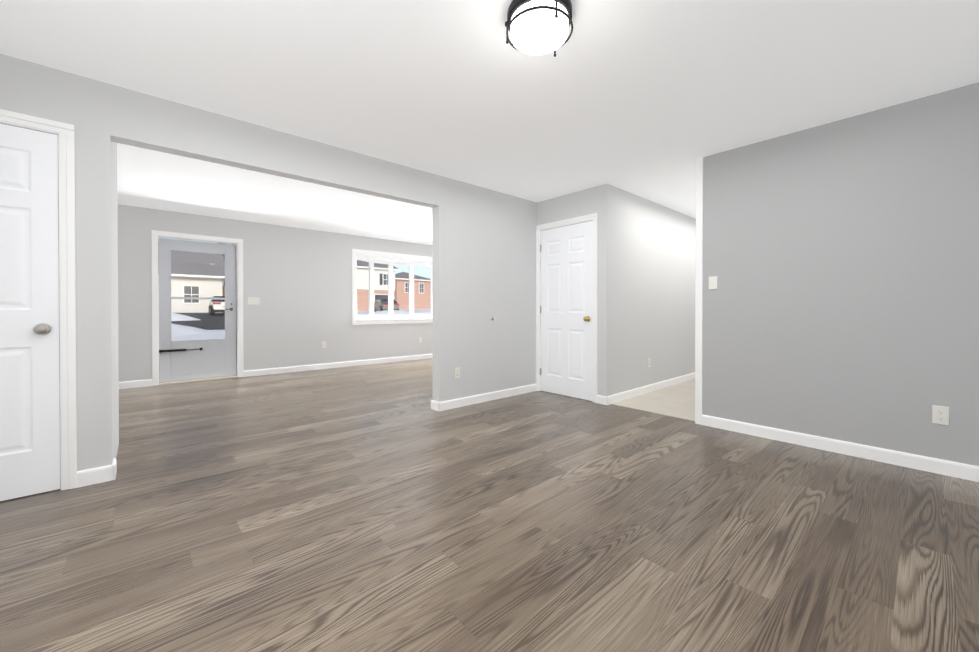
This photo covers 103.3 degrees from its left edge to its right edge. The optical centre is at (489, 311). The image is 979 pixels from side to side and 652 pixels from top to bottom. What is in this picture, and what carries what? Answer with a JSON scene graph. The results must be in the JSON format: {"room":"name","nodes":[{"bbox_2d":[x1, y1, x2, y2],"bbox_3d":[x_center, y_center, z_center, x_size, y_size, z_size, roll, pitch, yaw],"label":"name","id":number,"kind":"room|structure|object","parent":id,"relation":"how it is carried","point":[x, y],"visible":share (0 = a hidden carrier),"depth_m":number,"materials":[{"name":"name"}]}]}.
{"room":"empty living room","nodes":[
{"label":"empty living room","id":0,"kind":"room"},
{"bbox_2d":[111,142,118,457],"bbox_3d":[-2.973,-0.179,2.402,0.940,2.400,0.740,0,0,-42],"label":"wall","id":1,"kind":"structure","parent":0,"point":[115,301],"depth_m":2.68,"materials":[{"name":"grey paint"}]},
{"bbox_2d":[0,54,536,470],"bbox_3d":[-0.035,-0.192,4.450,8.290,2.400,0.120,0,0,-42],"label":"wall","id":2,"kind":"structure","parent":0,"point":[483,256],"depth_m":2.99,"materials":[{"name":"grey paint"}]},
{"bbox_2d":[0,123,60,501],"bbox_3d":[-2.631,0.005,2.045,0.483,2.035,0.102,0,0,-42],"label":"closet door","id":3,"kind":"structure","parent":2,"relation":"in","point":[29,352],"depth_m":2.15,"materials":[{"name":"white paint"}]},
{"bbox_2d":[0,109,76,489],"bbox_3d":[-2.663,-0.027,2.091,0.599,2.100,0.139,0,0,-42],"label":"trim","id":4,"kind":"structure","parent":2,"relation":"attached to","point":[65,132],"depth_m":2.22,"materials":[{"name":"white paint"}]},
{"bbox_2d":[455,367,459,378],"bbox_3d":[-0.339,0.645,4.097,0.070,0.115,0.009,0,0,-42],"label":"outlet","id":5,"kind":"object","parent":2,"relation":"attached to","point":[457,372],"visible":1,"depth_m":4.09,"materials":[{"name":"white plastic"}]},
{"bbox_2d":[437,384,536,410],"bbox_3d":[0.045,0.962,4.439,1.514,0.092,0.014,0,0,-42],"label":"baseboard","id":6,"kind":"structure","parent":2,"relation":"attached to","point":[460,402],"depth_m":4.34,"materials":[{"name":"white paint"}]},
{"bbox_2d":[118,204,432,381],"bbox_3d":[-2.501,-0.210,7.209,8.290,2.400,0.160,0,0,-42],"label":"wall","id":7,"kind":"structure","parent":0,"point":[298,281],"depth_m":6.30,"materials":[{"name":"grey paint"}]},
{"bbox_2d":[119,379,151,388],"bbox_3d":[-5.005,0.959,4.862,1.178,0.092,0.014,0,0,-42],"label":"baseboard","id":8,"kind":"structure","parent":7,"relation":"attached to","point":[134,384],"depth_m":5.13,"materials":[{"name":"white paint"}]},
{"bbox_2d":[151,230,243,385],"bbox_3d":[-4.236,-0.055,5.662,1.058,2.110,0.196,0,0,-42],"label":"trim","id":9,"kind":"structure","parent":7,"relation":"attached to","point":[156,235],"depth_m":5.56,"materials":[{"name":"white paint"}]},
{"bbox_2d":[158,238,236,382],"bbox_3d":[-4.256,-0.022,5.687,0.917,2.016,0.081,0,0,-42],"label":"storm door","id":10,"kind":"structure","parent":7,"relation":"in","point":[191,359],"depth_m":5.66,"materials":[{"name":"white"}]},
{"bbox_2d":[248,297,259,304],"bbox_3d":[-3.675,-0.172,6.039,0.162,0.115,0.021,0,0,-42],"label":"light switch","id":11,"kind":"object","parent":7,"relation":"attached to","point":[253,300],"visible":1,"depth_m":6.04,"materials":[{"name":"white plastic"}]},
{"bbox_2d":[244,354,432,376],"bbox_3d":[-1.614,0.940,7.891,5.828,0.092,0.014,0,0,-42],"label":"baseboard","id":12,"kind":"structure","parent":7,"relation":"attached to","point":[426,356],"depth_m":6.82,"materials":[{"name":"white paint"}]},
{"bbox_2d":[352,249,431,324],"bbox_3d":[-1.626,-0.465,7.991,2.536,1.396,0.197,0,0,-42],"label":"window frame","id":13,"kind":"structure","parent":7,"relation":"attached to","point":[354,252],"depth_m":7.29,"materials":[{"name":"white paint"}]},
{"bbox_2d":[356,253,431,320],"bbox_3d":[-1.736,-0.451,8.115,2.409,1.730,0.555,0,0,-42],"label":"window","id":14,"kind":"structure","parent":7,"relation":"in","point":[391,261],"depth_m":8.07,"materials":[{"name":"white paint"}]},
{"bbox_2d":[0,358,978,651],"bbox_3d":[0.188,1.057,4.583,8.790,0.100,7.670,0,0,-42],"label":"floor","id":15,"kind":"structure","parent":0,"point":[370,508],"depth_m":1.77,"materials":[{"name":"wood"}]},
{"bbox_2d":[0,0,978,244],"bbox_3d":[0.188,-1.443,4.567,8.790,0.100,7.670,0,0,-42],"label":"ceiling","id":16,"kind":"structure","parent":0,"point":[651,100],"depth_m":2.30,"materials":[{"name":"white paint"}]},
{"bbox_2d":[505,0,572,56],"bbox_3d":[0.230,-1.313,1.783,0.307,0.125,0.306,0,0,-42],"label":"flush-mount ceiling light","id":17,"kind":"object","parent":16,"relation":"attached to","point":[537,27],"visible":1,"depth_m":1.72,"materials":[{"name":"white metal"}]},
{"bbox_2d":[612,379,694,420],"bbox_3d":[2.987,1.002,5.120,3.660,0.004,0.920,0,0,-42],"label":"floor","id":18,"kind":"structure","parent":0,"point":[677,400],"depth_m":4.34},
{"bbox_2d":[613,186,695,394],"bbox_3d":[2.708,-0.199,5.560,3.720,2.400,0.120,0,0,-42],"label":"wall","id":19,"kind":"structure","parent":0,"point":[654,260],"depth_m":4.84,"materials":[{"name":"grey paint"}]},
{"bbox_2d":[606,372,694,404],"bbox_3d":[2.657,0.956,5.432,3.734,0.092,0.014,0,0,-42],"label":"baseboard","id":20,"kind":"structure","parent":19,"relation":"attached to","point":[617,397],"depth_m":4.78,"materials":[{"name":"white paint"}]},
{"bbox_2d":[537,82,978,465],"bbox_3d":[1.925,-0.187,3.553,0.120,2.400,3.830,0,0,-42],"label":"wall","id":21,"kind":"structure","parent":0,"point":[841,263],"depth_m":2.76,"materials":[{"name":"grey paint"}]},
{"bbox_2d":[540,220,592,400],"bbox_3d":[0.887,-0.011,4.621,0.102,2.035,0.784,0,0,-42],"label":"closet door","id":22,"kind":"structure","parent":21,"relation":"in","point":[566,311],"depth_m":4.60,"materials":[{"name":"white paint"}]},
{"bbox_2d":[536,213,597,402],"bbox_3d":[0.933,-0.043,4.652,0.139,2.100,0.900,0,0,-42],"label":"trim","id":23,"kind":"structure","parent":21,"relation":"attached to","point":[585,218],"depth_m":4.44,"materials":[{"name":"white paint"}]},
{"bbox_2d":[695,157,702,424],"bbox_3d":[1.940,-0.186,3.537,0.144,2.400,0.057,0,0,-42],"label":"trim","id":24,"kind":"structure","parent":21,"relation":"attached to","point":[699,297],"depth_m":3.49,"materials":[{"name":"white paint"}]},
{"bbox_2d":[709,276,716,289],"bbox_3d":[1.963,-0.256,3.405,0.021,0.115,0.070,0,0,-42],"label":"light switch","id":25,"kind":"object","parent":21,"relation":"attached to","point":[712,282],"visible":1,"depth_m":3.40,"materials":[{"name":"white plastic"}]},
{"bbox_2d":[702,414,978,481],"bbox_3d":[2.479,0.972,2.841,0.014,0.092,1.709,0,0,-42],"label":"baseboard","id":26,"kind":"structure","parent":21,"relation":"attached to","point":[924,463],"depth_m":2.73,"materials":[{"name":"white paint"}]},
{"bbox_2d":[932,405,948,424],"bbox_3d":[2.840,0.650,2.438,0.009,0.115,0.070,0,0,-42],"label":"outlet","id":27,"kind":"object","parent":21,"relation":"attached to","point":[940,414],"visible":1,"depth_m":2.44,"materials":[{"name":"white plastic"}]},
{"label":"outside","id":28,"kind":"structure","parent":0,"visible":0},
{"bbox_2d":[171,309,429,340],"bbox_3d":[-117.424,-4.633,168.094,550.000,9.430,392.920,0,0,-42],"label":"ground","id":29,"kind":"structure","parent":28,"point":[208,319],"depth_m":19.15,"materials":[{"name":"white snow"}]},
{"bbox_2d":[158,250,224,312],"bbox_3d":[-30.841,-2.909,34.190,11.900,6.600,8.910,0,0,-42],"label":"house","id":30,"kind":"structure","parent":29,"relation":"on","point":[203,305],"depth_m":33.88,"materials":[{"name":"white"}]},
{"bbox_2d":[207,296,224,315],"bbox_3d":[-20.330,-0.453,29.742,2.176,1.470,4.833,0,0,-42],"label":"car","id":31,"kind":"object","parent":29,"relation":"on","point":[214,304],"depth_m":27.79,"materials":[{"name":"white paint"}]},
{"bbox_2d":[158,310,429,337],"bbox_3d":[0.761,0.158,31.948,130.335,1.176,16.160,0,0,-42],"label":"snowbank","id":32,"kind":"object","parent":29,"relation":"on","point":[177,327],"depth_m":21.17,"materials":[{"name":"white snow"}]},
{"bbox_2d":[357,260,399,310],"bbox_3d":[-19.382,-3.690,51.801,10.900,7.700,9.910,0,0,-42],"label":"house","id":33,"kind":"structure","parent":29,"relation":"on","point":[363,282],"depth_m":49.74,"materials":[{"name":"white"}]},
{"bbox_2d":[374,299,398,311],"bbox_3d":[-10.944,-0.565,40.566,2.090,1.470,4.732,0,0,-30],"label":"car","id":34,"kind":"object","parent":29,"relation":"on","point":[378,305],"depth_m":39.01,"materials":[{"name":"grey paint"}]},
{"bbox_2d":[395,272,429,308],"bbox_3d":[-16.314,-3.962,73.317,8.536,7.300,9.910,0,0,-42],"label":"brick house","id":35,"kind":"structure","parent":29,"relation":"on","point":[421,287],"depth_m":69.94,"materials":[{"name":"brick"}]}
]}

